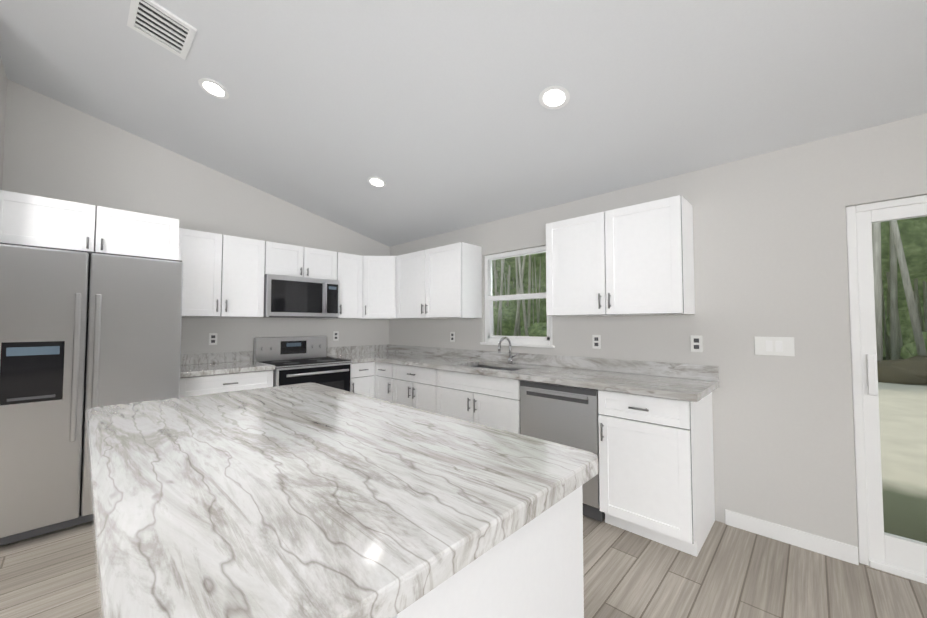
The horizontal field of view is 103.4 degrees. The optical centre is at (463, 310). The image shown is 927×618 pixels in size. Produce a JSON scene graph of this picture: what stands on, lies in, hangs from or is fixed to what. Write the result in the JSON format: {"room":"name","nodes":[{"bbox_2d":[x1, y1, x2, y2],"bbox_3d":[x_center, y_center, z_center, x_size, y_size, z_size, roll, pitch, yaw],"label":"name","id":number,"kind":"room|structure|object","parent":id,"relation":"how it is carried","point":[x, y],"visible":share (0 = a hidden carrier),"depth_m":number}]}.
{"room":"kitchen","nodes":[
{"label":"kitchen","id":0,"kind":"room"},
{"bbox_2d":[0,56,6,189],"bbox_3d":[-3.053,-0.192,2.268,0.930,3.159,0.120,-2,-3,44],"label":"wall","id":1,"kind":"structure","parent":0,"point":[3,84],"depth_m":2.59},
{"bbox_2d":[2,79,389,360],"bbox_3d":[-3.496,-0.380,2.594,0.150,3.558,7.300,-2,-3,44],"label":"wall","id":2,"kind":"structure","parent":0,"point":[54,149],"depth_m":3.37},
{"bbox_2d":[0,190,178,259],"bbox_3d":[-2.778,-0.562,2.754,0.670,0.334,0.933,-2,-3,44],"label":"upper cabinet","id":3,"kind":"object","parent":2,"relation":"attached to","point":[27,219],"visible":0.77,"depth_m":2.50},
{"bbox_2d":[209,333,216,344],"bbox_3d":[-2.438,0.275,3.565,0.008,0.114,0.070,-2,-3,44],"label":"electrical outlet","id":4,"kind":"object","parent":2,"relation":"attached to","point":[212,338],"visible":1,"depth_m":3.56},
{"bbox_2d":[178,228,264,317],"bbox_3d":[-2.318,-0.323,3.456,0.356,0.762,0.725,-2,-3,44],"label":"upper cabinet","id":5,"kind":"object","parent":2,"relation":"attached to","point":[223,275],"visible":0.92,"depth_m":3.35},
{"bbox_2d":[264,241,336,279],"bbox_3d":[-1.806,-0.517,4.002,0.356,0.334,0.758,-2,-3,44],"label":"upper cabinet","id":6,"kind":"object","parent":2,"relation":"attached to","point":[290,260],"visible":0.81,"depth_m":3.87},
{"bbox_2d":[260,274,339,317],"bbox_3d":[-1.778,-0.138,3.960,0.435,0.422,0.754,-2,-3,44],"label":"microwave","id":7,"kind":"object","parent":6,"relation":"attached to","point":[285,296],"visible":1,"depth_m":3.80},
{"bbox_2d":[333,331,338,340],"bbox_3d":[-1.562,0.308,4.484,0.008,0.114,0.070,-2,-3,44],"label":"electrical outlet","id":8,"kind":"object","parent":2,"relation":"attached to","point":[335,335],"visible":1,"depth_m":4.48},
{"bbox_2d":[324,252,362,318],"bbox_3d":[-1.431,-0.289,4.388,0.356,0.762,0.326,-2,-3,44],"label":"upper cabinet","id":9,"kind":"object","parent":2,"relation":"attached to","point":[349,271],"visible":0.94,"depth_m":4.30},
{"bbox_2d":[361,256,397,318],"bbox_3d":[-1.017,-0.280,4.640,0.606,0.762,0.606,-2,-3,44],"label":"upper cabinet","id":10,"kind":"object","parent":2,"relation":"attached to","point":[379,284],"visible":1,"depth_m":4.41},
{"bbox_2d":[0,515,926,617],"bbox_3d":[1.627,1.272,-2.349,14.300,0.100,7.300,-2,-3,44],"label":"floor","id":11,"kind":"structure","parent":0,"point":[728,571],"depth_m":1.87},
{"bbox_2d":[0,242,182,545],"bbox_3d":[-2.672,0.511,2.629,0.890,1.780,0.905,-2,-3,44],"label":"refrigerator","id":12,"kind":"object","parent":11,"relation":"on","point":[81,332],"visible":0.69,"depth_m":2.28},
{"bbox_2d":[180,370,272,396],"bbox_3d":[-2.205,0.983,3.313,0.650,0.885,0.703,-2,-3,44],"label":"base cabinet","id":13,"kind":"object","parent":11,"relation":"on","point":[204,385],"visible":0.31,"depth_m":3.10},
{"bbox_2d":[180,351,274,377],"bbox_3d":[-2.208,0.469,3.329,0.651,0.140,0.710,-2,-3,44],"label":"countertop","id":14,"kind":"structure","parent":13,"relation":"on","point":[199,364],"depth_m":3.39},
{"bbox_2d":[254,336,351,391],"bbox_3d":[-1.657,0.861,3.808,0.717,1.165,0.756,-2,-3,44],"label":"range","id":15,"kind":"object","parent":11,"relation":"on","point":[299,360],"visible":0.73,"depth_m":3.79},
{"bbox_2d":[351,361,374,397],"bbox_3d":[-1.327,1.017,4.235,0.650,0.885,0.316,-2,-3,44],"label":"base cabinet","id":16,"kind":"object","parent":11,"relation":"on","point":[362,377],"visible":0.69,"depth_m":4.05},
{"bbox_2d":[375,362,393,401],"bbox_3d":[-0.683,1.017,4.244,0.336,0.885,0.650,-2,-3,44],"label":"base cabinet","id":17,"kind":"object","parent":11,"relation":"on","point":[384,378],"visible":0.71,"depth_m":4.04},
{"bbox_2d":[393,364,437,412],"bbox_3d":[-0.309,1.004,3.888,0.693,0.885,0.650,-2,-3,44],"label":"base cabinet","id":18,"kind":"object","parent":11,"relation":"on","point":[414,386],"visible":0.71,"depth_m":3.65},
{"bbox_2d":[436,366,520,433],"bbox_3d":[0.284,0.984,3.323,0.941,0.885,0.650,-2,-3,44],"label":"base cabinet","id":19,"kind":"object","parent":11,"relation":"on","point":[492,401],"visible":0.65,"depth_m":3.07},
{"bbox_2d":[326,344,718,401],"bbox_3d":[0.016,0.472,3.402,3.771,0.140,0.934,-2,-3,44],"label":"countertop","id":20,"kind":"structure","parent":19,"relation":"on","point":[688,382],"depth_m":2.93},
{"bbox_2d":[471,365,520,370],"bbox_3d":[0.276,0.639,3.342,0.730,0.194,0.420,-2,-3,44],"label":"sink","id":21,"kind":"object","parent":20,"relation":"in","point":[499,368],"visible":0.06,"depth_m":3.58},
{"bbox_2d":[498,337,518,363],"bbox_3d":[0.425,0.374,3.453,0.129,0.257,0.210,-2,-3,44],"label":"faucet","id":22,"kind":"object","parent":20,"relation":"on","point":[510,360],"visible":1,"depth_m":3.51},
{"bbox_2d":[393,486,583,617],"bbox_3d":[-0.550,0.915,1.423,1.865,0.885,0.687,-2,-3,44],"label":"kitchen island","id":23,"kind":"object","parent":11,"relation":"on","point":[533,568],"depth_m":0.83},
{"bbox_2d":[85,383,597,617],"bbox_3d":[-0.639,0.445,1.340,1.905,0.045,1.020,-2,-3,44],"label":"island countertop","id":24,"kind":"structure","parent":23,"relation":"on","point":[308,500],"depth_m":0.79},
{"bbox_2d":[520,380,604,521],"bbox_3d":[0.850,0.970,2.789,0.604,0.875,0.612,-2,-3,44],"label":"dishwasher","id":25,"kind":"object","parent":11,"relation":"on","point":[562,414],"visible":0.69,"depth_m":2.53},
{"bbox_2d":[598,390,714,556],"bbox_3d":[1.260,0.950,2.395,0.521,0.885,0.650,-2,-3,44],"label":"base cabinet","id":26,"kind":"object","parent":11,"relation":"on","point":[656,469],"visible":1,"depth_m":2.17},
{"bbox_2d":[0,0,926,246],"bbox_3d":[1.627,-1.775,-2.239,14.300,1.238,7.300,-2,-3,44],"label":"ceiling","id":27,"kind":"structure","parent":0,"point":[437,117],"depth_m":2.16},
{"bbox_2d":[127,0,196,59],"bbox_3d":[-1.675,-1.572,2.033,0.320,0.068,0.266,-2,-3,44],"label":"ceiling vent","id":28,"kind":"object","parent":27,"relation":"in","point":[152,20],"visible":1,"depth_m":2.02},
{"bbox_2d":[198,78,228,98],"bbox_3d":[-1.672,-1.490,2.453,0.176,0.047,0.172,-2,-3,44],"label":"recessed light","id":29,"kind":"object","parent":27,"relation":"in","point":[213,88],"visible":0.98,"depth_m":2.44},
{"bbox_2d":[367,176,385,187],"bbox_3d":[-0.796,-1.183,3.363,0.176,0.047,0.172,-2,-3,44],"label":"recessed light","id":30,"kind":"object","parent":27,"relation":"in","point":[376,181],"visible":0.96,"depth_m":3.35},
{"bbox_2d":[539,85,569,109],"bbox_3d":[0.522,-1.229,2.108,0.176,0.047,0.172,-2,-3,44],"label":"recessed light","id":31,"kind":"object","parent":27,"relation":"in","point":[554,97],"visible":1,"depth_m":2.10},
{"bbox_2d":[389,113,926,559],"bbox_3d":[4.093,0.096,0.284,14.300,2.440,0.150,-2,-3,44],"label":"wall","id":32,"kind":"structure","parent":0,"point":[770,243],"depth_m":2.28},
{"bbox_2d":[396,242,481,318],"bbox_3d":[-0.320,-0.298,4.149,1.078,0.762,0.356,-2,-3,44],"label":"upper cabinet","id":33,"kind":"object","parent":32,"relation":"attached to","point":[445,281],"visible":1,"depth_m":3.89},
{"bbox_2d":[450,332,454,341],"bbox_3d":[-0.126,0.297,4.187,0.070,0.114,0.008,-2,-3,44],"label":"electrical outlet","id":34,"kind":"object","parent":32,"relation":"attached to","point":[452,336],"visible":1,"depth_m":4.18},
{"bbox_2d":[480,246,554,347],"bbox_3d":[0.535,-0.127,3.642,0.870,0.948,0.130,-2,-3,44],"label":"kitchen window","id":35,"kind":"structure","parent":32,"relation":"in","point":[527,341],"depth_m":3.68},
{"bbox_2d":[592,335,600,348],"bbox_3d":[1.098,0.255,3.022,0.070,0.114,0.008,-2,-3,44],"label":"electrical outlet","id":36,"kind":"object","parent":32,"relation":"attached to","point":[596,341],"visible":1,"depth_m":3.02},
{"bbox_2d":[546,195,694,316],"bbox_3d":[1.130,-0.348,2.769,0.985,0.762,0.356,-2,-3,44],"label":"upper cabinet","id":37,"kind":"object","parent":32,"relation":"attached to","point":[637,259],"visible":1,"depth_m":2.58},
{"bbox_2d":[691,335,702,351],"bbox_3d":[1.612,0.227,2.533,0.070,0.114,0.008,-2,-3,44],"label":"electrical outlet","id":38,"kind":"object","parent":32,"relation":"attached to","point":[696,344],"visible":1,"depth_m":2.53},
{"bbox_2d":[755,337,794,355],"bbox_3d":[1.908,0.217,2.250,0.186,0.114,0.008,-2,-3,44],"label":"light switch","id":39,"kind":"object","parent":32,"relation":"attached to","point":[779,346],"visible":1,"depth_m":2.25},
{"bbox_2d":[725,509,858,564],"bbox_3d":[5.409,1.218,-1.123,10.210,0.095,0.013,-2,-3,44],"label":"baseboard","id":40,"kind":"structure","parent":32,"relation":"attached to","point":[821,545],"depth_m":2.16},
{"bbox_2d":[846,195,926,583],"bbox_3d":[2.857,0.374,1.442,1.826,1.968,0.125,-2,-3,44],"label":"door","id":41,"kind":"structure","parent":32,"relation":"in","point":[879,548],"depth_m":1.99},
{"label":"outside","id":42,"kind":"structure","parent":0,"visible":0},
{"bbox_2d":[878,357,926,542],"bbox_3d":[33.681,2.731,34.176,130.000,0.220,89.849,-2,-3,44],"label":"ground","id":43,"kind":"structure","parent":42,"point":[915,510],"depth_m":3.78},
{"bbox_2d":[492,216,926,384],"bbox_3d":[13.112,-5.346,18.284,104.814,16.965,18.305,-2,-3,44],"label":"trees","id":44,"kind":"object","parent":43,"relation":"on","point":[905,329],"depth_m":11.89}
]}

